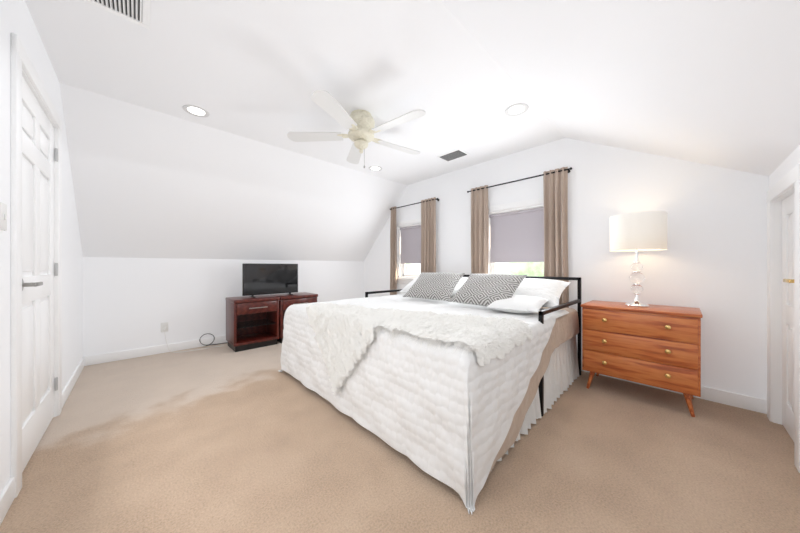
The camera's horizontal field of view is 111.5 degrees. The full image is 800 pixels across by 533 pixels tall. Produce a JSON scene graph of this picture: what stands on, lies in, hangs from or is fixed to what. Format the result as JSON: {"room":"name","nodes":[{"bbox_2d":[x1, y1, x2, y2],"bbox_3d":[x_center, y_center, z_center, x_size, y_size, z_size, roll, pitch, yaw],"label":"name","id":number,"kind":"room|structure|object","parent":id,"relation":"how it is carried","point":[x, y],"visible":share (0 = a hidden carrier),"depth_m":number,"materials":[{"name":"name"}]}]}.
{"room":"bedroom","nodes":[
{"label":"bedroom","id":0,"kind":"room"},
{"bbox_2d":[0,0,82,494],"bbox_3d":[-1.667,-0.150,1.136,0.001,2.400,4.810,0,0,-44],"label":"wall","id":1,"kind":"structure","parent":0,"point":[16,17],"depth_m":1.37,"materials":[{"name":"white paint"}]},
{"bbox_2d":[0,202,6,230],"bbox_3d":[-1.673,-0.210,1.151,0.012,0.114,0.070,0,0,-44],"label":"switch plate","id":2,"kind":"object","parent":1,"relation":"attached to","point":[3,216],"visible":1,"depth_m":1.14,"materials":[{"name":"white plastic"}]},
{"bbox_2d":[11,33,61,497],"bbox_3d":[-2.140,-0.003,1.561,0.130,2.105,1.030,0,0,-44],"label":"door frame","id":3,"kind":"structure","parent":1,"relation":"attached to","point":[21,64],"depth_m":1.26,"materials":[{"name":"white paint"}]},
{"bbox_2d":[22,76,57,471],"bbox_3d":[-2.109,0.038,1.601,0.092,2.008,0.863,0,0,-44],"label":"door","id":4,"kind":"structure","parent":1,"relation":"in","point":[37,272],"depth_m":1.57,"materials":[{"name":"white paint"}]},
{"bbox_2d":[0,357,84,524],"bbox_3d":[-1.663,1.000,1.140,0.012,0.100,4.810,0,0,-44],"label":"baseboard","id":5,"kind":"structure","parent":1,"relation":"attached to","point":[7,496],"depth_m":1.22,"materials":[{"name":"white paint"}]},
{"bbox_2d":[83,257,363,356],"bbox_3d":[-2.018,0.475,4.119,3.640,1.150,0.030,0,0,-44],"label":"wall","id":6,"kind":"structure","parent":0,"point":[132,303],"depth_m":3.34,"materials":[{"name":"white paint"}]},
{"bbox_2d":[85,335,227,365],"bbox_3d":[-2.024,1.000,4.126,3.640,0.100,0.012,0,0,-44],"label":"baseboard","id":7,"kind":"structure","parent":6,"relation":"attached to","point":[121,355],"depth_m":3.21,"materials":[{"name":"white paint"}]},
{"bbox_2d":[160,322,168,332],"bbox_3d":[-2.860,0.740,3.307,0.070,0.114,0.030,0,0,-44],"label":"outlet plate","id":8,"kind":"object","parent":6,"relation":"attached to","point":[163,325],"depth_m":3.31,"materials":[{"name":"white plastic"}]},
{"bbox_2d":[0,341,799,532],"bbox_3d":[-0.358,1.110,2.400,3.940,0.120,5.110,0,0,-44],"label":"floor","id":9,"kind":"structure","parent":0,"point":[224,438],"depth_m":1.43,"materials":[{"name":"beige carpet"}]},
{"bbox_2d":[164,330,219,351],"bbox_3d":[-2.584,0.909,3.441,0.588,0.278,0.166,0,0,-44],"label":"cord","id":10,"kind":"object","parent":9,"relation":"on","point":[185,351],"visible":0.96,"depth_m":3.34,"materials":[{"name":"white plastic"}]},
{"bbox_2d":[199,333,227,345],"bbox_3d":[-2.473,0.965,3.643,0.338,0.161,0.045,0,0,-44],"label":"cord","id":11,"kind":"object","parent":9,"relation":"on","point":[212,342],"visible":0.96,"depth_m":3.62,"materials":[{"name":"black plastic"}]},
{"bbox_2d":[226,295,279,351],"bbox_3d":[-1.958,0.730,3.630,0.545,0.640,0.458,0,0,-44],"label":"nightstand","id":12,"kind":"object","parent":9,"relation":"on","point":[252,323],"visible":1,"depth_m":3.57,"materials":[{"name":"brown wood"}]},
{"bbox_2d":[242,263,297,297],"bbox_3d":[-1.793,0.184,3.815,0.735,0.448,0.180,0,0,-44],"label":"tv","id":13,"kind":"object","parent":12,"relation":"on","point":[260,279],"visible":0.98,"depth_m":3.77,"materials":[{"name":"black plastic"}]},
{"bbox_2d":[270,292,317,342],"bbox_3d":[-1.560,0.730,4.014,0.545,0.640,0.458,0,0,-44],"label":"nightstand","id":14,"kind":"object","parent":9,"relation":"on","point":[286,300],"visible":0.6,"depth_m":3.81,"materials":[{"name":"brown wood"}]},
{"bbox_2d":[279,272,580,513],"bbox_3d":[0.287,0.560,2.645,2.112,0.981,2.191,0,0,-44],"label":"bed","id":15,"kind":"object","parent":9,"relation":"on","point":[459,383],"visible":1,"depth_m":1.67,"materials":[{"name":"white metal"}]},
{"bbox_2d":[306,303,530,396],"bbox_3d":[-0.083,0.618,2.064,0.772,0.572,1.781,0,0,-44],"label":"fur throw","id":16,"kind":"object","parent":15,"relation":"on","point":[353,349],"depth_m":1.59,"materials":[{"name":"white fur"}]},
{"bbox_2d":[581,300,702,416],"bbox_3d":[1.959,0.690,2.247,0.464,0.725,0.706,0,0,-44],"label":"dresser","id":17,"kind":"object","parent":9,"relation":"on","point":[659,346],"visible":1,"depth_m":2.07,"materials":[{"name":"brown wood"}]},
{"bbox_2d":[610,211,666,306],"bbox_3d":[1.970,-0.049,2.264,0.360,0.752,0.360,0,0,-44],"label":"lamp","id":18,"kind":"object","parent":17,"relation":"on","point":[636,232],"visible":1,"depth_m":2.15,"materials":[{"name":"white fabric"}]},
{"bbox_2d":[25,0,799,260],"bbox_3d":[-0.358,-0.725,2.400,3.640,1.250,4.810,0,0,-44],"label":"ceiling","id":19,"kind":"structure","parent":0,"point":[157,171],"depth_m":1.94,"materials":[{"name":"white paint"}]},
{"bbox_2d":[83,0,150,29],"bbox_3d":[-1.358,-1.346,1.191,0.400,0.011,0.600,0,0,-44],"label":"ceiling vent","id":20,"kind":"object","parent":19,"relation":"in","point":[136,12],"visible":1,"depth_m":1.42,"materials":[{"name":"white metal"}]},
{"bbox_2d":[182,105,209,116],"bbox_3d":[-1.769,-1.347,2.365,0.190,0.006,0.190,0,0,-44],"label":"recessed light","id":21,"kind":"object","parent":19,"relation":"in","point":[195,111],"visible":1,"depth_m":2.36,"materials":[{"name":"white"}]},
{"bbox_2d":[287,90,425,167],"bbox_3d":[-0.307,-1.114,2.431,1.249,0.473,1.249,0,0,-44],"label":"ceiling fan","id":22,"kind":"object","parent":19,"relation":"hanging from","point":[359,124],"visible":1,"depth_m":2.34,"materials":[{"name":"beige wood"}]},
{"bbox_2d":[369,166,381,170],"bbox_3d":[-0.338,-1.347,3.747,0.190,0.006,0.190,0,0,-44],"label":"recessed light","id":23,"kind":"object","parent":19,"relation":"in","point":[375,168],"visible":1,"depth_m":3.75,"materials":[{"name":"white"}]},
{"bbox_2d":[437,149,468,161],"bbox_3d":[0.645,-1.342,3.306,0.220,0.015,0.320,0,0,-44],"label":"ceiling vent","id":24,"kind":"object","parent":19,"relation":"in","point":[453,155],"visible":1,"depth_m":3.28,"materials":[{"name":"grey metal"}]},
{"bbox_2d":[505,103,528,115],"bbox_3d":[1.003,-1.347,2.345,0.190,0.006,0.190,0,0,-44],"label":"recessed light","id":25,"kind":"object","parent":19,"relation":"in","point":[517,109],"visible":1,"depth_m":2.34,"materials":[{"name":"white"}]},
{"bbox_2d":[364,138,768,399],"bbox_3d":[0.952,-0.150,3.664,0.001,2.400,4.810,0,0,-44],"label":"wall","id":26,"kind":"structure","parent":0,"point":[710,262],"depth_m":2.36,"materials":[{"name":"white paint"}]},
{"bbox_2d":[396,218,420,283],"bbox_3d":[0.270,-0.235,4.452,0.205,1.050,0.930,0,0,-44],"label":"window","id":27,"kind":"structure","parent":26,"relation":"in","point":[408,241],"depth_m":4.55,"materials":[{"name":"white paint"}]},
{"bbox_2d":[390,167,571,307],"bbox_3d":[0.796,-0.145,3.747,0.108,1.750,2.751,0,0,-44],"label":"curtains","id":28,"kind":"object","parent":26,"relation":"attached to","point":[555,188],"visible":0.73,"depth_m":3.42,"materials":[{"name":"beige fabric"}]},
{"bbox_2d":[488,197,543,275],"bbox_3d":[1.417,-0.235,3.266,0.205,1.050,0.930,0,0,-44],"label":"window","id":29,"kind":"structure","parent":26,"relation":"in","point":[516,234],"depth_m":3.25,"materials":[{"name":"white paint"}]},
{"bbox_2d":[581,361,766,413],"bbox_3d":[0.947,1.000,3.660,0.012,0.100,4.810,0,0,-44],"label":"baseboard","id":30,"kind":"structure","parent":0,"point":[755,404],"depth_m":2.06,"materials":[{"name":"white paint"}]},
{"bbox_2d":[769,145,799,188],"bbox_3d":[1.313,0.205,0.670,3.640,1.690,0.001,0,0,-44],"label":"wall","id":31,"kind":"structure","parent":0,"point":[791,161],"depth_m":1.63,"materials":[{"name":"white paint"}]},
{"bbox_2d":[766,163,799,472],"bbox_3d":[2.337,0.263,1.596,0.750,1.575,0.130,0,0,-44],"label":"door frame","id":32,"kind":"structure","parent":31,"relation":"attached to","point":[783,188],"depth_m":1.81,"materials":[{"name":"white paint"}]},
{"bbox_2d":[782,193,793,441],"bbox_3d":[2.320,0.303,1.614,0.570,1.478,0.089,0,0,-44],"label":"back door","id":33,"kind":"structure","parent":31,"relation":"in","point":[788,313],"depth_m":1.70,"materials":[{"name":"white paint"}]},
{"label":"outside","id":34,"kind":"structure","parent":0,"visible":0},
{"bbox_2d":[406,262,543,276],"bbox_3d":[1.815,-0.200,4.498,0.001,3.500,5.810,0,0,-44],"label":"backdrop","id":35,"kind":"structure","parent":34,"point":[513,267],"depth_m":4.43,"materials":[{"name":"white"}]}
]}

